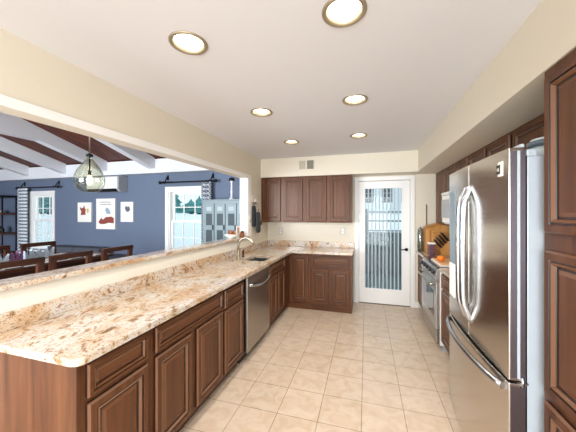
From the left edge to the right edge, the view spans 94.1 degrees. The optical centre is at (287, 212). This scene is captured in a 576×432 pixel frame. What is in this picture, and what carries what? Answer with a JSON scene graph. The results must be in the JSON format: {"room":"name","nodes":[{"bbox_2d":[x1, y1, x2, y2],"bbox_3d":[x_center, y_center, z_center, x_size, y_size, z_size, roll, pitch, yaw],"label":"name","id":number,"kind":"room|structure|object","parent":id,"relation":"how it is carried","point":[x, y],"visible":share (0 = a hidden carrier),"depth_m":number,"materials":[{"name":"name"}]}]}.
{"room":"kitchen","nodes":[
{"label":"kitchen","id":0,"kind":"room"},
{"bbox_2d":[0,118,164,169],"bbox_3d":[-5.202,-1.425,2.701,7.740,0.670,7.080,0,0,16],"label":"ceiling","id":1,"kind":"structure","parent":0,"point":[97,148],"depth_m":5.37,"materials":[{"name":"brown wood"}]},
{"bbox_2d":[0,156,28,175],"bbox_3d":[-7.366,-1.288,3.247,0.150,0.753,6.919,0,0,16],"label":"ceiling beam","id":2,"kind":"structure","parent":1,"relation":"attached to","point":[5,163],"depth_m":6.28,"materials":[{"name":"paint"}]},
{"bbox_2d":[0,136,65,173],"bbox_3d":[-6.166,-1.288,2.898,0.150,0.753,6.919,0,0,16],"label":"ceiling beam","id":3,"kind":"structure","parent":1,"relation":"attached to","point":[7,146],"depth_m":5.55,"materials":[{"name":"paint"}]},
{"bbox_2d":[0,112,106,171],"bbox_3d":[-4.985,-1.288,2.554,0.150,0.753,6.919,0,0,16],"label":"ceiling beam","id":4,"kind":"structure","parent":1,"relation":"attached to","point":[10,125],"depth_m":4.72,"materials":[{"name":"paint"}]},
{"bbox_2d":[73,137,105,191],"bbox_3d":[-2.781,-0.977,3.757,0.370,1.374,0.370,0,0,16],"label":"pendant lamp","id":5,"kind":"object","parent":1,"relation":"hanging from","point":[89,178],"visible":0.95,"depth_m":3.75,"materials":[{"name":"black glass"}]},
{"bbox_2d":[86,153,92,174],"bbox_3d":[-2.781,-0.682,3.757,0.084,0.305,0.084,0,0,16],"label":"socket","id":6,"kind":"object","parent":5,"relation":"attached to","point":[89,155],"depth_m":3.75,"materials":[{"name":"black metal"}]},
{"bbox_2d":[94,138,154,168],"bbox_3d":[-3.775,-1.288,2.202,0.150,0.753,6.919,0,0,16],"label":"ceiling beam","id":7,"kind":"structure","parent":1,"relation":"attached to","point":[143,158],"depth_m":5.07,"materials":[{"name":"paint"}]},
{"bbox_2d":[0,28,266,313],"bbox_3d":[-1.412,-0.140,1.661,0.120,3.300,7.200,0,0,16],"label":"wall","id":8,"kind":"structure","parent":0,"point":[29,73],"depth_m":1.85,"materials":[{"name":"beige paint"}]},
{"bbox_2d":[0,236,247,291],"bbox_3d":[-1.117,0.376,2.662,0.177,0.032,3.087,0,0,16],"label":"granite ledge","id":9,"kind":"object","parent":8,"relation":"on","point":[12,283],"visible":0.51,"depth_m":1.80,"materials":[{"name":"beige stone"}]},
{"bbox_2d":[224,234,238,238],"bbox_3d":[-0.801,0.330,3.795,0.210,0.060,0.210,0,0,16],"label":"bowl","id":10,"kind":"object","parent":9,"relation":"on","point":[226,235],"visible":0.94,"depth_m":3.74,"materials":[{"name":"white ceramic"}]},
{"bbox_2d":[236,226,239,236],"bbox_3d":[-0.751,0.275,4.030,0.008,0.170,0.120,0,0,16],"label":"photo card","id":11,"kind":"object","parent":9,"relation":"on","point":[237,227],"visible":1,"depth_m":4.04,"materials":[{"name":"paper"}]},
{"bbox_2d":[0,94,250,235],"bbox_3d":[-1.221,-0.118,2.298,0.132,0.953,4.130,0,0,16],"label":"trim","id":12,"kind":"structure","parent":8,"relation":"attached to","point":[245,183],"depth_m":2.09,"materials":[{"name":"white paint"}]},
{"bbox_2d":[252,195,258,203],"bbox_3d":[-0.528,-0.216,4.356,0.070,0.147,0.170,0,0,16],"label":"key rack","id":13,"kind":"object","parent":8,"relation":"attached to","point":[254,199],"visible":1,"depth_m":4.34,"materials":[{"name":"paint"}]},
{"bbox_2d":[251,206,255,226],"bbox_3d":[-0.543,0.032,4.360,0.028,0.389,0.213,0,0,16],"label":"oven mitt","id":14,"kind":"object","parent":13,"relation":"hanging from","point":[253,215],"visible":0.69,"depth_m":4.28,"materials":[{"name":"grey fabric"}]},
{"bbox_2d":[256,209,261,232],"bbox_3d":[-0.479,0.132,4.420,0.028,0.389,0.213,0,0,16],"label":"oven mitt","id":15,"kind":"object","parent":13,"relation":"hanging from","point":[258,218],"visible":1,"depth_m":4.37,"materials":[{"name":"grey fabric"}]},
{"bbox_2d":[0,171,435,307],"bbox_3d":[-2.571,-0.140,5.695,11.120,3.300,0.140,0,0,16],"label":"wall","id":16,"kind":"structure","parent":0,"point":[146,234],"depth_m":5.76,"materials":[{"name":"blue paint"}]},
{"bbox_2d":[15,180,59,188],"bbox_3d":[-6.130,-0.688,6.582,1.510,0.193,0.144,0,0,16],"label":"curtain rod","id":17,"kind":"object","parent":16,"relation":"attached to","point":[58,182],"visible":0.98,"depth_m":6.50,"materials":[{"name":"black metal"}]},
{"bbox_2d":[17,188,27,254],"bbox_3d":[-6.633,0.426,6.695,0.360,2.068,0.078,0,0,16],"label":"curtain","id":18,"kind":"object","parent":17,"relation":"hanging from","point":[22,194],"visible":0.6,"depth_m":6.66,"materials":[{"name":"fabric"}]},
{"bbox_2d":[28,191,54,251],"bbox_3d":[-6.104,0.203,6.687,0.970,1.495,0.190,0,0,16],"label":"window","id":19,"kind":"structure","parent":16,"relation":"in","point":[33,196],"depth_m":6.75,"materials":[{"name":"white paint"}]},
{"bbox_2d":[78,202,92,221],"bbox_3d":[-4.718,-0.018,6.227,0.420,0.455,0.036,0,0,16],"label":"canvas","id":20,"kind":"object","parent":16,"relation":"attached to","point":[85,209],"visible":1,"depth_m":6.20},
{"bbox_2d":[0,158,211,181],"bbox_3d":[-4.178,-0.968,6.007,7.620,0.285,0.160,0,0,16],"label":"trim","id":21,"kind":"structure","parent":16,"relation":"attached to","point":[164,165],"depth_m":5.85,"materials":[{"name":"paint"}]},
{"bbox_2d":[96,198,115,228],"bbox_3d":[-4.108,0.020,6.050,0.550,0.690,0.036,0,0,16],"label":"canvas","id":22,"kind":"object","parent":16,"relation":"attached to","point":[105,208],"visible":1,"depth_m":6.03},
{"bbox_2d":[87,176,126,192],"bbox_3d":[-4.001,-0.627,5.917,0.910,0.335,0.231,0,0,16],"label":"air conditioner","id":23,"kind":"object","parent":16,"relation":"attached to","point":[113,183],"visible":0.96,"depth_m":5.80,"materials":[{"name":"white plastic"}]},
{"bbox_2d":[121,202,133,221],"bbox_3d":[-3.527,-0.025,5.881,0.340,0.440,0.036,0,0,16],"label":"canvas","id":24,"kind":"object","parent":16,"relation":"attached to","point":[127,208],"visible":1,"depth_m":5.86},
{"bbox_2d":[165,186,200,249],"bbox_3d":[-2.067,0.203,5.512,1.060,1.495,0.190,0,0,16],"label":"window","id":25,"kind":"structure","parent":16,"relation":"in","point":[170,192],"depth_m":5.59,"materials":[{"name":"white paint"}]},
{"bbox_2d":[158,173,216,183],"bbox_3d":[-2.011,-0.688,5.383,1.370,0.193,0.144,0,0,16],"label":"curtain rod","id":26,"kind":"object","parent":16,"relation":"attached to","point":[212,176],"visible":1,"depth_m":5.34,"materials":[{"name":"black metal"}]},
{"bbox_2d":[201,181,210,242],"bbox_3d":[-1.592,0.426,5.228,0.220,2.068,0.078,0,0,16],"label":"curtain","id":27,"kind":"object","parent":26,"relation":"hanging from","point":[205,186],"visible":0.37,"depth_m":5.25,"materials":[{"name":"fabric"}]},
{"bbox_2d":[278,228,282,233],"bbox_3d":[-0.139,0.330,4.909,0.080,0.124,0.010,0,0,16],"label":"wall outlet","id":28,"kind":"object","parent":16,"relation":"attached to","point":[280,230],"visible":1,"depth_m":4.90,"materials":[{"name":"white plastic"}]},
{"bbox_2d":[261,176,304,221],"bbox_3d":[-0.054,-0.228,4.718,0.775,0.772,0.328,0,0,16],"label":"upper cabinet","id":29,"kind":"object","parent":16,"relation":"attached to","point":[282,198],"visible":0.99,"depth_m":4.57,"materials":[{"name":"brown wood"}]},
{"bbox_2d":[305,174,351,222],"bbox_3d":[0.685,-0.228,4.503,0.760,0.772,0.328,0,0,16],"label":"upper cabinet","id":30,"kind":"object","parent":16,"relation":"attached to","point":[328,198],"visible":1,"depth_m":4.36,"materials":[{"name":"brown wood"}]},
{"bbox_2d":[340,227,344,234],"bbox_3d":[0.937,0.310,4.596,0.080,0.124,0.010,0,0,16],"label":"wall outlet","id":31,"kind":"object","parent":16,"relation":"attached to","point":[342,229],"visible":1,"depth_m":4.59,"materials":[{"name":"white plastic"}]},
{"bbox_2d":[355,175,414,307],"bbox_3d":[1.588,0.455,4.447,0.931,2.110,0.173,0,0,16],"label":"door","id":32,"kind":"structure","parent":16,"relation":"in","point":[405,297],"depth_m":4.42,"materials":[{"name":"white paint"}]},
{"bbox_2d":[0,0,541,159],"bbox_3d":[0.134,-1.030,1.148,3.145,0.200,7.080,0,0,16],"label":"ceiling","id":33,"kind":"structure","parent":0,"point":[413,61],"depth_m":1.59,"materials":[{"name":"paint"}]},
{"bbox_2d":[168,31,207,54],"bbox_3d":[-0.544,-0.940,1.466,0.204,0.040,0.204,0,0,16],"label":"recessed light","id":34,"kind":"object","parent":33,"relation":"in","point":[186,42],"visible":0.88,"depth_m":1.48,"materials":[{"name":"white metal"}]},
{"bbox_2d":[250,108,272,116],"bbox_3d":[-0.244,-0.940,2.467,0.204,0.040,0.204,0,0,16],"label":"recessed light","id":35,"kind":"object","parent":33,"relation":"in","point":[260,112],"visible":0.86,"depth_m":2.50,"materials":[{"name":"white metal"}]},
{"bbox_2d":[284,140,298,144],"bbox_3d":[0.046,-0.940,3.510,0.204,0.040,0.204,0,0,16],"label":"recessed light","id":36,"kind":"object","parent":33,"relation":"in","point":[290,142],"visible":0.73,"depth_m":3.55,"materials":[{"name":"white glass"}]},
{"bbox_2d":[322,0,366,27],"bbox_3d":[0.258,-0.940,1.234,0.204,0.040,0.204,0,0,16],"label":"recessed light","id":37,"kind":"object","parent":33,"relation":"in","point":[335,13],"visible":1,"depth_m":1.25,"materials":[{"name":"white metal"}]},
{"bbox_2d":[342,94,367,104],"bbox_3d":[0.549,-0.940,2.196,0.204,0.040,0.204,0,0,16],"label":"recessed light","id":38,"kind":"object","parent":33,"relation":"in","point":[355,99],"visible":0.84,"depth_m":2.22,"materials":[{"name":"white glass"}]},
{"bbox_2d":[350,133,366,138],"bbox_3d":[0.846,-0.940,3.216,0.204,0.040,0.204,0,0,16],"label":"recessed light","id":39,"kind":"object","parent":33,"relation":"in","point":[356,135],"visible":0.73,"depth_m":3.26,"materials":[{"name":"white glass"}]},
{"bbox_2d":[179,302,461,431],"bbox_3d":[0.128,1.560,1.119,3.380,0.100,7.420,0,0,16],"label":"floor","id":40,"kind":"structure","parent":0,"point":[375,367],"depth_m":2.42,"materials":[{"name":"beige tile"}]},
{"bbox_2d":[0,330,149,431],"bbox_3d":[-1.107,1.070,1.398,0.610,0.880,0.405,0,0,16],"label":"base cabinet","id":41,"kind":"object","parent":40,"relation":"on","point":[110,392],"visible":0.83,"depth_m":1.22,"materials":[{"name":"brown wood"}]},
{"bbox_2d":[150,291,222,431],"bbox_3d":[-0.940,1.070,1.973,0.610,0.880,0.790,0,0,16],"label":"base cabinet","id":42,"kind":"object","parent":40,"relation":"on","point":[186,349],"visible":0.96,"depth_m":1.79,"materials":[{"name":"brown wood"}]},
{"bbox_2d":[215,280,243,388],"bbox_3d":[-0.774,1.070,2.544,0.610,0.880,0.395,0,0,16],"label":"base cabinet","id":43,"kind":"object","parent":40,"relation":"on","point":[233,302],"visible":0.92,"depth_m":2.43,"materials":[{"name":"brown wood"}]},
{"bbox_2d":[237,266,269,362],"bbox_3d":[-0.587,1.071,3.048,0.688,0.879,0.665,0,0,16],"label":"dishwasher","id":44,"kind":"object","parent":40,"relation":"on","point":[256,285],"visible":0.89,"depth_m":2.87,"materials":[{"name":"silver metal"}]},
{"bbox_2d":[269,257,284,325],"bbox_3d":[-0.432,1.070,3.717,0.610,0.880,0.791,0,0,16],"label":"base cabinet","id":45,"kind":"object","parent":40,"relation":"on","point":[276,269],"visible":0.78,"depth_m":3.59,"materials":[{"name":"brown wood"}]},
{"bbox_2d":[280,253,309,312],"bbox_3d":[-0.054,1.070,4.455,0.924,0.880,0.834,0,0,16],"label":"base cabinet","id":46,"kind":"object","parent":40,"relation":"on","point":[297,265],"visible":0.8,"depth_m":4.21,"materials":[{"name":"brown wood"}]},
{"bbox_2d":[310,254,352,313],"bbox_3d":[0.726,1.070,4.354,0.628,0.880,0.590,0,0,16],"label":"base cabinet","id":47,"kind":"object","parent":40,"relation":"on","point":[331,276],"visible":0.97,"depth_m":4.08,"materials":[{"name":"brown wood"}]},
{"bbox_2d":[0,240,353,366],"bbox_3d":[-0.171,0.563,2.903,1.567,0.130,3.879,0,0,16],"label":"countertop","id":48,"kind":"structure","parent":47,"relation":"on","point":[76,329],"depth_m":1.67,"materials":[{"name":"beige stone"}]},
{"bbox_2d":[236,237,254,258],"bbox_3d":[-0.545,0.452,3.473,0.262,0.288,0.085,0,0,16],"label":"kitchen faucet","id":49,"kind":"object","parent":48,"relation":"on","point":[248,238],"visible":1,"depth_m":3.47,"materials":[{"name":"silver metal"}]},
{"bbox_2d":[248,258,268,260],"bbox_3d":[-0.384,0.720,3.538,0.305,0.181,0.440,0,0,16],"label":"sink","id":50,"kind":"object","parent":48,"relation":"in","point":[253,259],"visible":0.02,"depth_m":3.75,"materials":[{"name":"metal"}]},
{"bbox_2d":[418,254,422,306],"bbox_3d":[2.259,1.070,3.900,0.600,0.880,0.605,0,0,16],"label":"base cabinet","id":51,"kind":"object","parent":40,"relation":"on","point":[420,258],"visible":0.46,"depth_m":4.06,"materials":[{"name":"brown wood"}]},
{"bbox_2d":[416,244,448,256],"bbox_3d":[2.252,0.564,3.902,0.614,0.128,0.607,0,0,16],"label":"countertop","id":52,"kind":"structure","parent":51,"relation":"on","point":[421,252],"depth_m":4.02,"materials":[{"name":"beige stone"}]},
{"bbox_2d":[417,227,423,250],"bbox_3d":[2.061,0.406,4.175,0.090,0.380,0.090,0,0,16],"label":"glass jar","id":53,"kind":"object","parent":52,"relation":"on","point":[419,227],"visible":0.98,"depth_m":4.15,"materials":[{"name":"clear glass"}]},
{"bbox_2d":[427,242,434,255],"bbox_3d":[2.025,0.505,3.790,0.090,0.180,0.100,0,0,16],"label":"canister","id":54,"kind":"object","parent":52,"relation":"on","point":[430,245],"visible":1,"depth_m":3.75,"materials":[{"name":"glass"}]},
{"bbox_2d":[423,223,448,252],"bbox_3d":[2.328,0.371,4.037,0.505,0.448,0.256,0,0,16],"label":"cutting board","id":55,"kind":"object","parent":52,"relation":"on","point":[431,231],"visible":0.45,"depth_m":3.96,"materials":[{"name":"brown wood"}]},
{"bbox_2d":[433,233,448,255],"bbox_3d":[2.247,0.436,3.797,0.328,0.318,0.112,0,0,16],"label":"knife block","id":56,"kind":"object","parent":52,"relation":"on","point":[443,248],"visible":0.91,"depth_m":3.76,"materials":[{"name":"brown wood"}]},
{"bbox_2d":[418,256,448,351],"bbox_3d":[2.002,1.051,3.240,0.687,0.918,0.796,0,0,16],"label":"range","id":57,"kind":"object","parent":40,"relation":"on","point":[431,275],"visible":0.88,"depth_m":3.11,"materials":[{"name":"silver metal"}]},
{"bbox_2d":[423,256,448,268],"bbox_3d":[2.039,0.603,3.229,0.610,0.022,0.792,0,0,16],"label":"cooktop","id":58,"kind":"object","parent":57,"relation":"in","point":[427,259],"depth_m":3.30,"materials":[{"name":"glass"}]},
{"bbox_2d":[431,258,448,266],"bbox_3d":[1.945,0.580,3.121,0.410,0.024,0.480,0,0,16],"label":"cutting board","id":59,"kind":"object","parent":57,"relation":"on","point":[445,263],"visible":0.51,"depth_m":3.08,"materials":[{"name":"wood"}]},
{"bbox_2d":[437,255,444,260],"bbox_3d":[1.795,0.531,3.144,0.084,0.072,0.084,0,0,16],"label":"orange","id":60,"kind":"object","parent":59,"relation":"on","point":[440,257],"visible":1,"depth_m":3.12,"materials":[{"name":"orange food"}]},
{"bbox_2d":[441,274,449,352],"bbox_3d":[1.822,1.070,2.401,0.600,0.880,0.904,0,0,16],"label":"base cabinet","id":61,"kind":"object","parent":40,"relation":"on","point":[445,311],"visible":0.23,"depth_m":2.78,"materials":[{"name":"brown wood"}]},
{"bbox_2d":[439,268,448,277],"bbox_3d":[1.816,0.612,2.403,0.614,0.032,0.906,0,0,16],"label":"countertop","id":62,"kind":"structure","parent":61,"relation":"on","point":[445,271],"depth_m":2.78,"materials":[{"name":"beige stone"}]},
{"bbox_2d":[446,144,544,431],"bbox_3d":[1.439,0.599,1.552,0.824,1.822,0.915,0,0,16],"label":"refrigerator","id":63,"kind":"object","parent":40,"relation":"on","point":[495,320],"visible":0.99,"depth_m":1.31,"materials":[{"name":"grey metal"}]},
{"bbox_2d":[526,137,543,155],"bbox_3d":[1.259,-0.307,1.284,0.174,0.102,0.174,0,0,16],"label":"bowl","id":64,"kind":"object","parent":63,"relation":"on","point":[538,143],"visible":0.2,"depth_m":1.27,"materials":[{"name":"white plastic"}]},
{"bbox_2d":[530,145,543,155],"bbox_3d":[1.259,-0.286,1.284,0.160,0.060,0.160,0,0,16],"label":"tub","id":65,"kind":"object","parent":64,"relation":"in","point":[540,148],"depth_m":1.26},
{"bbox_2d":[544,48,575,431],"bbox_3d":[1.282,0.448,0.636,0.652,2.124,0.937,0,0,16],"label":"pantry cabinet","id":66,"kind":"object","parent":40,"relation":"on","point":[560,79],"visible":1,"depth_m":1.05,"materials":[{"name":"brown wood"}]},
{"bbox_2d":[261,0,575,177],"bbox_3d":[0.136,-0.772,1.148,3.140,0.315,7.080,0,0,16],"label":"soffit","id":67,"kind":"structure","parent":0,"point":[508,94],"depth_m":1.78,"materials":[{"name":"beige paint"}]},
{"bbox_2d":[298,159,314,169],"bbox_3d":[0.303,-0.797,4.433,0.274,0.170,0.018,0,0,16],"label":"air vent","id":68,"kind":"object","parent":67,"relation":"in","point":[309,164],"visible":1,"depth_m":4.43,"materials":[{"name":"metal"}]},
{"bbox_3d":[-5.211,1.560,2.673,7.739,0.100,7.420,0,0,16],"label":"floor","id":69,"kind":"structure","parent":0,"visible":0},
{"bbox_2d":[0,245,10,259],"bbox_3d":[-3.810,0.982,3.515,0.440,1.057,0.450,0,0,16],"label":"dining chair","id":70,"kind":"object","parent":69,"relation":"on","point":[6,248],"visible":0.2,"depth_m":3.73,"materials":[{"name":"brown wood"}]},
{"bbox_2d":[0,195,16,258],"bbox_3d":[-7.341,0.540,6.787,0.950,1.940,0.330,0,0,16],"label":"shelf","id":71,"kind":"object","parent":69,"relation":"on","point":[1,196],"visible":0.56,"depth_m":6.65,"materials":[{"name":"black metal"}]},
{"bbox_2d":[0,257,44,272],"bbox_3d":[-2.780,0.982,2.616,0.440,1.057,0.450,0,0,16],"label":"dining chair","id":72,"kind":"object","parent":69,"relation":"on","point":[39,261],"visible":0.21,"depth_m":2.63,"materials":[{"name":"brown wood"}]},
{"bbox_2d":[20,241,56,253],"bbox_3d":[-3.647,0.982,4.072,0.440,1.057,0.450,0,0,16],"label":"dining chair","id":73,"kind":"object","parent":69,"relation":"on","point":[23,247],"visible":0.17,"depth_m":4.09,"materials":[{"name":"brown wood"}]},
{"bbox_2d":[0,251,112,279],"bbox_3d":[-3.235,1.058,3.269,0.780,0.905,1.770,0,0,16],"label":"dining table","id":74,"kind":"object","parent":69,"relation":"on","point":[4,274],"visible":0.17,"depth_m":3.22,"materials":[{"name":"brown wood"}]},
{"bbox_2d":[0,264,35,270],"bbox_3d":[-2.992,0.602,2.965,0.092,0.005,0.329,0,0,16],"label":"table runner","id":75,"kind":"object","parent":74,"relation":"on","point":[31,264],"depth_m":2.95,"materials":[{"name":"fabric"}]},
{"bbox_2d":[0,254,8,261],"bbox_3d":[-3.403,0.543,3.159,0.040,0.112,0.171,0,0,16],"label":"folded napkin","id":76,"kind":"object","parent":75,"relation":"on","point":[6,258],"visible":0.73,"depth_m":3.20,"materials":[{"name":"fabric"}]},
{"bbox_2d":[11,251,22,260],"bbox_3d":[-3.356,0.533,3.321,0.040,0.132,0.107,0,0,16],"label":"folded napkin","id":77,"kind":"object","parent":75,"relation":"on","point":[17,256],"visible":0.75,"depth_m":3.31,"materials":[{"name":"purple fabric"}]},
{"bbox_2d":[23,248,39,258],"bbox_3d":[-3.353,0.533,3.509,0.040,0.132,0.171,0,0,16],"label":"folded napkin","id":78,"kind":"object","parent":75,"relation":"on","point":[31,254],"visible":0.77,"depth_m":3.50,"materials":[{"name":"fabric"}]},
{"bbox_2d":[54,252,85,261],"bbox_3d":[-3.115,0.602,3.708,0.741,0.005,0.607,0,0,16],"label":"table runner","id":79,"kind":"object","parent":74,"relation":"on","point":[64,252],"depth_m":3.61,"materials":[{"name":"fabric"}]},
{"bbox_2d":[40,247,54,256],"bbox_3d":[-3.305,0.533,3.672,0.040,0.132,0.171,0,0,16],"label":"folded napkin","id":80,"kind":"object","parent":79,"relation":"on","point":[46,253],"visible":0.73,"depth_m":3.66,"materials":[{"name":"fabric"}]},
{"bbox_2d":[48,250,92,270],"bbox_3d":[-2.639,0.982,3.101,0.440,1.057,0.450,0,0,16],"label":"dining chair","id":81,"kind":"object","parent":69,"relation":"on","point":[52,265],"visible":0.2,"depth_m":2.98,"materials":[{"name":"brown wood"}]},
{"bbox_2d":[47,245,132,259],"bbox_3d":[-4.385,1.130,5.598,2.450,0.760,0.900,0,0,16],"label":"sofa","id":82,"kind":"object","parent":69,"relation":"on","point":[59,248],"visible":0.13,"depth_m":5.83,"materials":[{"name":"fabric"}]},
{"bbox_2d":[47,245,79,252],"bbox_3d":[-5.089,0.917,6.116,0.790,0.335,0.300,0,0,16],"label":"cushion","id":83,"kind":"object","parent":82,"relation":"on","point":[59,248],"depth_m":5.96,"materials":[{"name":"fabric"}]},
{"bbox_2d":[72,246,109,252],"bbox_3d":[-4.330,0.917,5.895,0.770,0.335,0.300,0,0,16],"label":"cushion","id":84,"kind":"object","parent":82,"relation":"on","point":[80,248],"depth_m":5.80,"materials":[{"name":"fabric"}]},
{"bbox_2d":[109,254,132,259],"bbox_3d":[-3.627,0.988,5.378,0.850,0.195,0.900,0,0,16],"label":"cushion","id":85,"kind":"object","parent":82,"relation":"on","point":[114,256],"depth_m":5.48,"materials":[{"name":"fabric"}]},
{"bbox_2d":[101,245,132,260],"bbox_3d":[-2.475,0.982,3.663,0.440,1.057,0.450,0,0,16],"label":"dining chair","id":86,"kind":"object","parent":69,"relation":"on","point":[129,248],"visible":0.16,"depth_m":3.54,"materials":[{"name":"brown wood"}]},
{"bbox_2d":[202,199,239,242],"bbox_3d":[-1.083,0.632,4.893,0.985,1.755,0.250,0,0,16],"label":"lockers","id":87,"kind":"object","parent":69,"relation":"on","point":[220,216],"visible":0.38,"depth_m":4.82,"materials":[{"name":"metal"}]},
{"bbox_2d":[229,178,234,198],"bbox_3d":[-1.031,-0.446,4.903,0.110,0.400,0.110,0,0,16],"label":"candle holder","id":88,"kind":"object","parent":87,"relation":"on","point":[231,180],"visible":0.86,"depth_m":4.89,"materials":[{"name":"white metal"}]},
{"bbox_3d":[1.701,0.210,0.692,0.120,2.600,7.080,0,0,16],"label":"wall","id":89,"kind":"structure","parent":0,"visible":0},
{"bbox_2d":[436,168,448,225],"bbox_3d":[2.377,-0.222,3.860,0.350,0.784,0.615,0,0,16],"label":"upper cabinet","id":90,"kind":"object","parent":89,"relation":"attached to","point":[440,176],"visible":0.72,"depth_m":3.92,"materials":[{"name":"brown wood"}]},
{"bbox_2d":[446,155,469,191],"bbox_3d":[2.177,-0.440,3.172,0.350,0.349,0.815,0,0,16],"label":"upper cabinet","id":91,"kind":"object","parent":89,"relation":"attached to","point":[464,162],"visible":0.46,"depth_m":3.24,"materials":[{"name":"brown wood"}]},
{"bbox_2d":[441,191,448,223],"bbox_3d":[2.135,-0.059,3.154,0.413,0.407,0.750,0,0,16],"label":"microwave","id":92,"kind":"object","parent":91,"relation":"attached to","point":[445,196],"visible":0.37,"depth_m":3.40,"materials":[{"name":"white plastic"}]},
{"bbox_2d":[469,130,513,164],"bbox_3d":[1.940,-0.232,2.359,0.350,0.764,0.873,0,0,16],"label":"upper cabinet","id":93,"kind":"object","parent":89,"relation":"attached to","point":[504,142],"visible":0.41,"depth_m":2.27,"materials":[{"name":"brown wood"}]},
{"bbox_2d":[513,113,543,149],"bbox_3d":[1.690,-0.482,1.498,0.350,0.264,0.916,0,0,16],"label":"upper cabinet","id":94,"kind":"object","parent":89,"relation":"attached to","point":[533,129],"visible":0.24,"depth_m":1.77,"materials":[{"name":"brown wood"}]},
{"label":"outside","id":95,"kind":"structure","parent":0,"visible":0},
{"bbox_2d":[365,273,400,289],"bbox_3d":[2.209,1.660,5.800,5.400,0.100,2.693,0,0,16],"label":"deck","id":96,"kind":"object","parent":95,"point":[366,274],"visible":0.04,"depth_m":6.30,"materials":[{"name":"wood"}]},
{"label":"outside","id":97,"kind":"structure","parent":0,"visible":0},
{"bbox_2d":[38,213,400,247],"bbox_3d":[-3.947,1.110,40.116,110.000,2.000,65.170,0,0,16],"label":"ground","id":98,"kind":"structure","parent":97,"point":[187,227],"depth_m":13.30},
{"bbox_2d":[39,197,51,213],"bbox_3d":[-20.048,-1.618,22.455,2.842,3.457,2.608,0,0,16],"label":"evergreen tree","id":99,"kind":"object","parent":98,"relation":"on","point":[46,199],"visible":0.09,"depth_m":21.85,"materials":[{"name":"green plant"}]},
{"bbox_2d":[176,194,182,212],"bbox_3d":[-9.864,-1.343,22.890,2.438,2.907,2.296,0,0,16],"label":"evergreen tree","id":100,"kind":"object","parent":98,"relation":"on","point":[178,210],"visible":0.17,"depth_m":22.80,"materials":[{"name":"green plant"}]},
{"bbox_2d":[182,199,193,213],"bbox_3d":[-10.717,-0.738,29.687,3.815,1.697,4.040,0,0,39],"label":"evergreen tree","id":101,"kind":"object","parent":98,"relation":"on","point":[190,202],"visible":0.34,"depth_m":29.20,"materials":[{"name":"green plant"}]},
{"bbox_2d":[182,196,200,213],"bbox_3d":[-6.808,-0.628,20.810,2.308,1.477,2.258,0,0,16],"label":"evergreen tree","id":102,"kind":"object","parent":98,"relation":"on","point":[198,201],"visible":0.64,"depth_m":20.30,"materials":[{"name":"green plant"}]},
{"bbox_2d":[365,209,400,274],"bbox_3d":[2.591,0.825,7.193,4.245,1.870,0.120,0,0,16],"label":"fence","id":103,"kind":"object","parent":98,"relation":"on","point":[366,210],"visible":0.12,"depth_m":7.17,"materials":[{"name":"wood"}]},
{"bbox_2d":[365,188,400,213],"bbox_3d":[8.985,-2.591,25.505,11.800,5.399,7.200,0,0,16],"label":"house","id":104,"kind":"structure","parent":98,"relation":"on","point":[377,189],"depth_m":22.61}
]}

